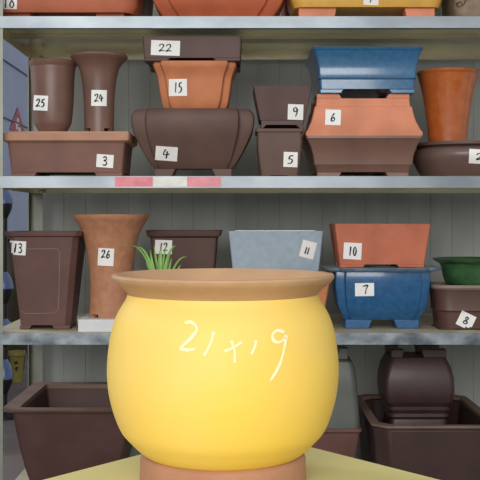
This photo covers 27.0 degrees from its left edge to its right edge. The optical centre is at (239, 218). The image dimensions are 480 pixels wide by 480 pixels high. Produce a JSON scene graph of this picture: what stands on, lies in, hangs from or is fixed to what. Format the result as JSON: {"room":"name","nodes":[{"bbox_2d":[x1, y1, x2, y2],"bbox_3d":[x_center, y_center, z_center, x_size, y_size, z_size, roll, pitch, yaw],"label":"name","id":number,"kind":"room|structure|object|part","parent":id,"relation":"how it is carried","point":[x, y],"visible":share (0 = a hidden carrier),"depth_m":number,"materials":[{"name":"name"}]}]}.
{"room":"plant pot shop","nodes":[
{"label":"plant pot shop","id":0,"kind":"room"},
{"bbox_2d":[3,39,27,230],"bbox_3d":[-1.200,-0.600,5.450,0.100,2.600,5.100,0,0,0],"label":"wall","id":1,"kind":"structure","parent":0,"point":[15,83],"depth_m":5.10,"materials":[{"name":"blue paint"}]},
{"bbox_2d":[3,59,27,76],"bbox_3d":[-1.147,-0.773,5.450,0.006,0.006,5.100,0,0,0],"label":"trim","id":2,"kind":"structure","parent":1,"relation":"attached to","point":[3,59],"depth_m":5.10,"materials":[{"name":"grey metal"}]},
{"bbox_2d":[3,116,27,127],"bbox_3d":[-1.147,-0.493,5.450,0.006,0.006,5.100,0,0,0],"label":"trim","id":3,"kind":"structure","parent":1,"relation":"attached to","point":[3,116],"depth_m":5.06,"materials":[{"name":"grey metal"}]},
{"bbox_2d":[9,107,24,130],"bbox_3d":[-1.147,-0.511,5.170,0.004,0.132,0.380,0,0,0],"label":"warning sign","id":4,"kind":"object","parent":1,"relation":"attached to","point":[14,126],"visible":0.91,"depth_m":5.15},
{"bbox_2d":[3,354,27,479],"bbox_3d":[0.000,0.725,3.250,6.000,0.050,9.500,0,0,0],"label":"floor","id":5,"kind":"structure","parent":0,"point":[13,464],"depth_m":3.12,"materials":[{"name":"grey concrete"}]},
{"bbox_2d":[3,203,13,420],"bbox_3d":[-0.838,0.304,3.550,0.160,0.792,0.160,0,0,0],"label":"display stand","id":6,"kind":"object","parent":5,"relation":"on","point":[7,207],"visible":0.45,"depth_m":3.54,"materials":[{"name":"black metal"}]},
{"bbox_2d":[3,319,10,325],"bbox_3d":[-0.838,0.376,3.550,0.066,0.048,0.066,0,0,0],"label":"bowl","id":7,"kind":"object","parent":6,"relation":"on","point":[5,321],"visible":0.3,"depth_m":3.53,"materials":[{"name":"ceramic"}]},
{"bbox_2d":[3,359,13,379],"bbox_3d":[-0.838,0.530,3.550,0.066,0.073,0.066,0,0,0],"label":"bowl","id":8,"kind":"object","parent":6,"relation":"on","point":[7,369],"visible":0.79,"depth_m":3.53,"materials":[{"name":"ceramic"}]},
{"bbox_2d":[3,272,13,288],"bbox_3d":[-0.838,0.216,3.550,0.066,0.062,0.066,0,0,0],"label":"bowl","id":9,"kind":"object","parent":6,"relation":"on","point":[7,281],"visible":0.77,"depth_m":3.53,"materials":[{"name":"ceramic"}]},
{"bbox_2d":[3,190,13,203],"bbox_3d":[-0.838,-0.082,3.550,0.066,0.055,0.066,0,0,0],"label":"bowl","id":10,"kind":"object","parent":6,"relation":"on","point":[7,197],"visible":0.59,"depth_m":3.53,"materials":[{"name":"ceramic"}]},
{"bbox_2d":[7,236,25,369],"bbox_3d":[-1.067,0.382,4.620,0.220,0.635,0.220,0,0,0],"label":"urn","id":11,"kind":"object","parent":5,"relation":"on","point":[13,314],"visible":0.09,"depth_m":4.53,"materials":[{"name":"black ceramic"}]},
{"bbox_2d":[8,350,25,382],"bbox_3d":[-0.959,0.634,4.300,0.072,0.132,0.072,0,0,0],"label":"flowerpot","id":12,"kind":"object","parent":5,"relation":"on","point":[16,356],"visible":0.96,"depth_m":4.28,"materials":[{"name":"yellow ceramic"}]},
{"bbox_2d":[0,0,479,479],"bbox_3d":[0.199,-0.175,2.424,1.508,1.750,0.450,0,0,0],"label":"shelving rack","id":13,"kind":"object","parent":5,"relation":"on","point":[263,37],"visible":0.43,"depth_m":2.25,"materials":[{"name":"silver metal"}]},
{"bbox_3d":[-0.538,-0.175,2.218,0.033,1.750,0.033,0,0,0],"label":"post","id":14,"kind":"part","parent":13,"relation":"part of","materials":[{"name":"metal"}]},
{"bbox_3d":[0.199,0.640,2.423,1.502,0.001,0.446,0,0,0],"label":"shelf","id":15,"kind":"part","parent":13,"relation":"part of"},
{"bbox_3d":[-0.538,-0.175,2.632,0.033,1.750,0.033,0,0,0],"label":"post","id":16,"kind":"part","parent":13,"relation":"part of","materials":[{"name":"metal"}]},
{"bbox_2d":[4,231,85,328],"bbox_3d":[-0.443,0.139,2.321,0.176,0.223,0.165,0,0,0],"label":"square pot","id":17,"kind":"object","parent":13,"relation":"on","point":[48,265],"visible":0.98,"depth_m":2.26,"materials":[{"name":"brown ceramic"}]},
{"bbox_2d":[1,382,131,479],"bbox_3d":[-0.376,0.531,2.393,0.308,0.219,0.385,0,0,0],"label":"plant pot","id":18,"kind":"object","parent":13,"relation":"on","point":[62,428],"visible":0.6,"depth_m":2.24,"materials":[{"name":"brown ceramic"}]},
{"bbox_2d":[3,133,136,175],"bbox_3d":[-0.389,-0.143,2.320,0.286,0.097,0.190,0,0,0],"label":"rectangular planter","id":19,"kind":"object","parent":13,"relation":"on","point":[30,154],"visible":0.85,"depth_m":2.24,"materials":[{"name":"brown ceramic"}]},
{"bbox_2d":[6,131,134,136],"bbox_3d":[-0.385,-0.193,2.312,0.271,0.004,0.166,0,0,0],"label":"board","id":20,"kind":"object","parent":19,"relation":"on","point":[6,131],"visible":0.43,"depth_m":2.23,"materials":[{"name":"brown wood"}]},
{"bbox_2d":[28,58,76,130],"bbox_3d":[-0.426,-0.277,2.275,0.113,0.162,0.113,0,0,0],"label":"pot","id":21,"kind":"object","parent":20,"relation":"on","point":[52,79],"visible":0.97,"depth_m":2.23,"materials":[{"name":"brown ceramic"}]},
{"bbox_2d":[70,51,127,130],"bbox_3d":[-0.319,-0.283,2.265,0.129,0.176,0.129,0,0,0],"label":"pot","id":22,"kind":"object","parent":20,"relation":"on","point":[99,70],"visible":1,"depth_m":2.23,"materials":[{"name":"brown ceramic"}]},
{"bbox_2d":[3,0,143,15],"bbox_3d":[-0.425,-0.518,2.325,0.414,0.144,0.200,0,0,0],"label":"planter","id":23,"kind":"object","parent":13,"relation":"on","point":[10,7],"visible":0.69,"depth_m":2.25,"materials":[{"name":"ceramic"}]},
{"bbox_2d":[78,313,114,331],"bbox_3d":[-0.268,0.237,2.308,0.182,0.028,0.185,0,0,0],"label":"box","id":24,"kind":"object","parent":13,"relation":"on","point":[86,323],"visible":0.36,"depth_m":2.21,"materials":[{"name":"cardboard"}]},
{"bbox_2d":[73,214,148,318],"bbox_3d":[-0.294,0.106,2.285,0.172,0.233,0.172,0,0,0],"label":"pot","id":25,"kind":"object","parent":24,"relation":"on","point":[110,240],"visible":0.88,"depth_m":2.24,"materials":[{"name":"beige ceramic"}]},
{"bbox_2d":[115,177,152,186],"bbox_3d":[-0.233,-0.082,2.198,0.084,0.022,0.001,0,0,0],"label":"tape","id":26,"kind":"object","parent":13,"relation":"attached to","point":[119,181],"visible":1,"depth_m":2.20,"materials":[{"name":"pink plastic"}]},
{"bbox_2d":[142,0,153,15],"bbox_3d":[-0.232,-0.540,2.450,0.061,0.189,0.061,0,0,0],"label":"pot","id":27,"kind":"object","parent":13,"relation":"on","point":[147,4],"visible":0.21,"depth_m":2.43,"materials":[{"name":"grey ceramic"}]},
{"bbox_2d":[134,246,183,269],"bbox_3d":[-0.178,0.153,2.251,0.103,0.195,0.090,0,0,-42],"label":"grass plant","id":28,"kind":"object","parent":13,"relation":"on","point":[160,264],"visible":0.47,"depth_m":2.25,"materials":[{"name":"green plant"}]},
{"bbox_3d":[-0.215,0.104,2.249,0.059,0.088,0.002,0,0,0],"label":"blade","id":29,"kind":"part","parent":28,"relation":"part of","materials":[{"name":"green plant"}]},
{"bbox_3d":[-0.207,0.105,2.243,0.049,0.087,0.002,0,0,0],"label":"blade","id":30,"kind":"part","parent":28,"relation":"part of","materials":[{"name":"green plant"}]},
{"bbox_3d":[-0.192,0.108,2.240,0.020,0.081,0.002,0,0,0],"label":"blade","id":31,"kind":"part","parent":28,"relation":"part of","materials":[{"name":"green plant"}]},
{"bbox_3d":[-0.186,0.104,2.261,0.018,0.090,0.002,0,0,0],"label":"blade","id":32,"kind":"part","parent":28,"relation":"part of","materials":[{"name":"green plant"}]},
{"bbox_3d":[-0.180,0.109,2.257,0.009,0.078,0.002,0,0,0],"label":"blade","id":33,"kind":"part","parent":28,"relation":"part of","materials":[{"name":"green plant"}]},
{"bbox_3d":[-0.177,0.102,2.242,0.007,0.092,0.002,0,0,0],"label":"blade","id":34,"kind":"part","parent":28,"relation":"part of","materials":[{"name":"green plant"}]},
{"bbox_3d":[-0.172,0.105,2.251,0.012,0.085,0.002,0,0,0],"label":"blade","id":35,"kind":"part","parent":28,"relation":"part of","materials":[{"name":"green plant"}]},
{"bbox_3d":[-0.159,0.104,2.256,0.029,0.088,0.002,0,0,0],"label":"blade","id":36,"kind":"part","parent":28,"relation":"part of","materials":[{"name":"green plant"}]},
{"bbox_2d":[153,177,186,186],"bbox_3d":[-0.154,-0.082,2.198,0.075,0.022,0.001,0,0,0],"label":"tape","id":37,"kind":"object","parent":13,"relation":"attached to","point":[157,181],"visible":1,"depth_m":2.20,"materials":[{"name":"white plastic"}]},
{"bbox_2d":[146,230,221,269],"bbox_3d":[-0.134,0.139,2.435,0.179,0.224,0.150,0,0,0],"label":"rectangular planter","id":38,"kind":"object","parent":13,"relation":"on","point":[198,248],"visible":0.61,"depth_m":2.37,"materials":[{"name":"ceramic"}]},
{"bbox_2d":[131,108,254,175],"bbox_3d":[-0.107,-0.171,2.315,0.280,0.155,0.170,0,0,0],"label":"pot","id":39,"kind":"object","parent":13,"relation":"on","point":[172,140],"visible":0.89,"depth_m":2.25,"materials":[{"name":"brown ceramic"}]},
{"bbox_2d":[153,61,236,107],"bbox_3d":[-0.103,-0.302,2.316,0.189,0.106,0.155,0,0,0],"label":"pot","id":40,"kind":"object","parent":39,"relation":"on","point":[182,84],"visible":0.94,"depth_m":2.25,"materials":[{"name":"orange ceramic"}]},
{"bbox_2d":[143,36,241,72],"bbox_3d":[-0.107,-0.382,2.335,0.222,0.055,0.191,0,0,0],"label":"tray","id":41,"kind":"object","parent":40,"relation":"on","point":[156,48],"visible":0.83,"depth_m":2.24,"materials":[{"name":"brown ceramic"}]},
{"bbox_2d":[187,177,220,186],"bbox_3d":[-0.079,-0.082,2.198,0.075,0.022,0.001,0,0,0],"label":"tape","id":42,"kind":"object","parent":13,"relation":"attached to","point":[191,181],"visible":1,"depth_m":2.20,"materials":[{"name":"pink plastic"}]},
{"bbox_2d":[153,0,284,15],"bbox_3d":[-0.050,-0.515,2.335,0.345,0.140,0.220,0,0,0],"label":"pot","id":43,"kind":"object","parent":13,"relation":"on","point":[163,7],"visible":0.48,"depth_m":2.26,"materials":[{"name":"ceramic"}]},
{"bbox_3d":[0.199,0.251,2.423,1.502,0.001,0.446,0,0,0],"label":"shelf","id":44,"kind":"part","parent":13,"relation":"part of","materials":[{"name":"grey metal"}]},
{"bbox_2d":[229,230,322,270],"bbox_3d":[0.085,0.139,2.410,0.225,0.223,0.144,0,0,0],"label":"planter","id":45,"kind":"object","parent":13,"relation":"on","point":[255,249],"visible":0.41,"depth_m":2.34,"materials":[{"name":"blue ceramic"}]},
{"bbox_2d":[255,129,303,175],"bbox_3d":[0.088,-0.148,2.285,0.107,0.107,0.120,0,0,0],"label":"square pot","id":46,"kind":"object","parent":13,"relation":"on","point":[278,150],"visible":0.87,"depth_m":2.23,"materials":[{"name":"brown ceramic"}]},
{"bbox_2d":[253,86,311,128],"bbox_3d":[0.095,-0.249,2.300,0.130,0.095,0.150,0,0,0],"label":"square pot","id":47,"kind":"object","parent":46,"relation":"on","point":[277,107],"visible":0.88,"depth_m":2.23,"materials":[{"name":"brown ceramic"}]},
{"bbox_2d":[281,0,289,15],"bbox_3d":[0.122,-0.534,2.500,0.055,0.177,0.055,0,0,0],"label":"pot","id":48,"kind":"object","parent":13,"relation":"on","point":[284,11],"visible":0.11,"depth_m":2.48,"materials":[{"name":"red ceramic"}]},
{"bbox_2d":[318,271,332,305],"bbox_3d":[0.132,0.186,2.277,0.151,0.130,0.085,0,0,0],"label":"pot","id":49,"kind":"object","parent":13,"relation":"on","point":[323,293],"visible":0.17,"depth_m":2.25,"materials":[{"name":"orange ceramic"}]},
{"bbox_2d":[311,426,361,457],"bbox_3d":[0.186,0.559,2.365,0.185,0.161,0.170,0,0,0],"label":"pot","id":50,"kind":"object","parent":13,"relation":"on","point":[344,442],"visible":0.23,"depth_m":2.29,"materials":[{"name":"ceramic"}]},
{"bbox_2d":[326,345,359,428],"bbox_3d":[0.192,0.389,2.362,0.170,0.180,0.155,0,0,0],"label":"pot","id":51,"kind":"object","parent":50,"relation":"on","point":[345,414],"visible":0.41,"depth_m":2.29,"materials":[{"name":"grey glaze"}]},
{"bbox_2d":[302,136,421,175],"bbox_3d":[0.277,-0.140,2.345,0.258,0.092,0.240,0,0,0],"label":"rectangular planter","id":52,"kind":"object","parent":13,"relation":"on","point":[325,155],"visible":0.83,"depth_m":2.24,"materials":[{"name":"brown ceramic"}]},
{"bbox_2d":[302,94,422,139],"bbox_3d":[0.277,-0.234,2.345,0.261,0.096,0.240,0,0,0],"label":"rectangular planter","id":53,"kind":"object","parent":52,"relation":"on","point":[330,114],"visible":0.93,"depth_m":2.24,"materials":[{"name":"ceramic"}]},
{"bbox_2d":[305,47,423,100],"bbox_3d":[0.286,-0.333,2.355,0.249,0.102,0.260,0,0,0],"label":"planter","id":54,"kind":"object","parent":53,"relation":"on","point":[348,72],"visible":0.83,"depth_m":2.24,"materials":[{"name":"blue ceramic"}]},
{"bbox_2d":[287,0,441,15],"bbox_3d":[0.286,-0.513,2.325,0.369,0.135,0.200,0,0,0],"label":"planter","id":55,"kind":"object","parent":13,"relation":"on","point":[295,7],"visible":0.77,"depth_m":2.26,"materials":[{"name":"ceramic"}]},
{"bbox_2d":[320,265,441,328],"bbox_3d":[0.325,0.180,2.320,0.268,0.141,0.170,0,0,0],"label":"glazed pot","id":56,"kind":"object","parent":13,"relation":"on","point":[362,295],"visible":1,"depth_m":2.27,"materials":[{"name":"blue ceramic"}]},
{"bbox_2d":[329,224,430,266],"bbox_3d":[0.324,0.061,2.340,0.217,0.099,0.150,0,0,0],"label":"rectangular planter","id":57,"kind":"object","parent":56,"relation":"on","point":[354,245],"visible":1,"depth_m":2.27,"materials":[{"name":"ceramic"}]},
{"bbox_2d":[358,394,479,479],"bbox_3d":[0.438,0.548,2.405,0.290,0.184,0.409,0,0,0],"label":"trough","id":58,"kind":"object","parent":13,"relation":"on","point":[451,451],"visible":0.81,"depth_m":2.21,"materials":[{"name":"brown ceramic"}]},
{"bbox_2d":[377,345,453,424],"bbox_3d":[0.420,0.465,2.405,0.167,0.316,0.150,0,0,0],"label":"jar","id":59,"kind":"object","parent":58,"relation":"in","point":[415,388],"visible":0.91,"depth_m":2.34,"materials":[{"name":"brown ceramic"}]},
{"bbox_2d":[435,5,441,15],"bbox_3d":[0.482,-0.534,2.500,0.140,0.177,0.140,0,0,0],"label":"bowl","id":60,"kind":"object","parent":13,"relation":"on","point":[439,11],"visible":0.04,"depth_m":2.47,"materials":[{"name":"ceramic"}]},
{"bbox_2d":[413,140,479,175],"bbox_3d":[0.522,-0.135,2.339,0.237,0.082,0.238,0,0,0],"label":"shallow bowl","id":61,"kind":"object","parent":13,"relation":"on","point":[453,157],"visible":0.91,"depth_m":2.25,"materials":[{"name":"ceramic"}]},
{"bbox_2d":[416,67,479,141],"bbox_3d":[0.486,-0.225,2.340,0.145,0.238,0.145,0,0,0],"label":"flower pot","id":62,"kind":"object","parent":61,"relation":"in","point":[447,93],"visible":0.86,"depth_m":2.29,"materials":[{"name":"orange ceramic"}]},
{"bbox_2d":[429,282,479,329],"bbox_3d":[0.528,0.200,2.310,0.184,0.102,0.130,0,0,0],"label":"pot","id":63,"kind":"object","parent":13,"relation":"on","point":[453,307],"visible":0.99,"depth_m":2.26,"materials":[{"name":"ceramic"}]},
{"bbox_2d":[432,256,479,284],"bbox_3d":[0.539,0.120,2.315,0.188,0.060,0.188,0,0,0],"label":"footed bowl","id":64,"kind":"object","parent":63,"relation":"on","point":[460,270],"visible":0.98,"depth_m":2.26,"materials":[{"name":"green ceramic"}]},
{"bbox_2d":[441,0,479,15],"bbox_3d":[0.572,-0.511,2.315,0.191,0.131,0.180,0,0,0],"label":"pot","id":65,"kind":"object","parent":13,"relation":"on","point":[449,7],"visible":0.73,"depth_m":2.23,"materials":[{"name":"beige ceramic"}]},
{"bbox_2d":[44,447,438,479],"bbox_3d":[0.002,0.469,0.654,0.608,0.463,0.742,0,0,39],"label":"display table","id":66,"kind":"object","parent":5,"relation":"on","point":[320,464],"visible":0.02,"depth_m":0.94,"materials":[{"name":"yellow wood"}]},
{"bbox_2d":[107,268,338,479],"bbox_3d":[-0.015,0.143,0.913,0.210,0.187,0.210,0,0,0],"label":"glazed pot","id":67,"kind":"object","parent":66,"relation":"on","point":[213,373],"visible":1,"depth_m":0.83,"materials":[{"name":"yellow ceramic"}]},
{"bbox_2d":[43,5,479,459],"bbox_3d":[0.957,-0.500,2.735,2.984,2.400,0.040,0,0,0],"label":"wall","id":68,"kind":"structure","parent":0,"point":[454,218],"depth_m":2.71,"materials":[{"name":"grey wood"}]}
]}

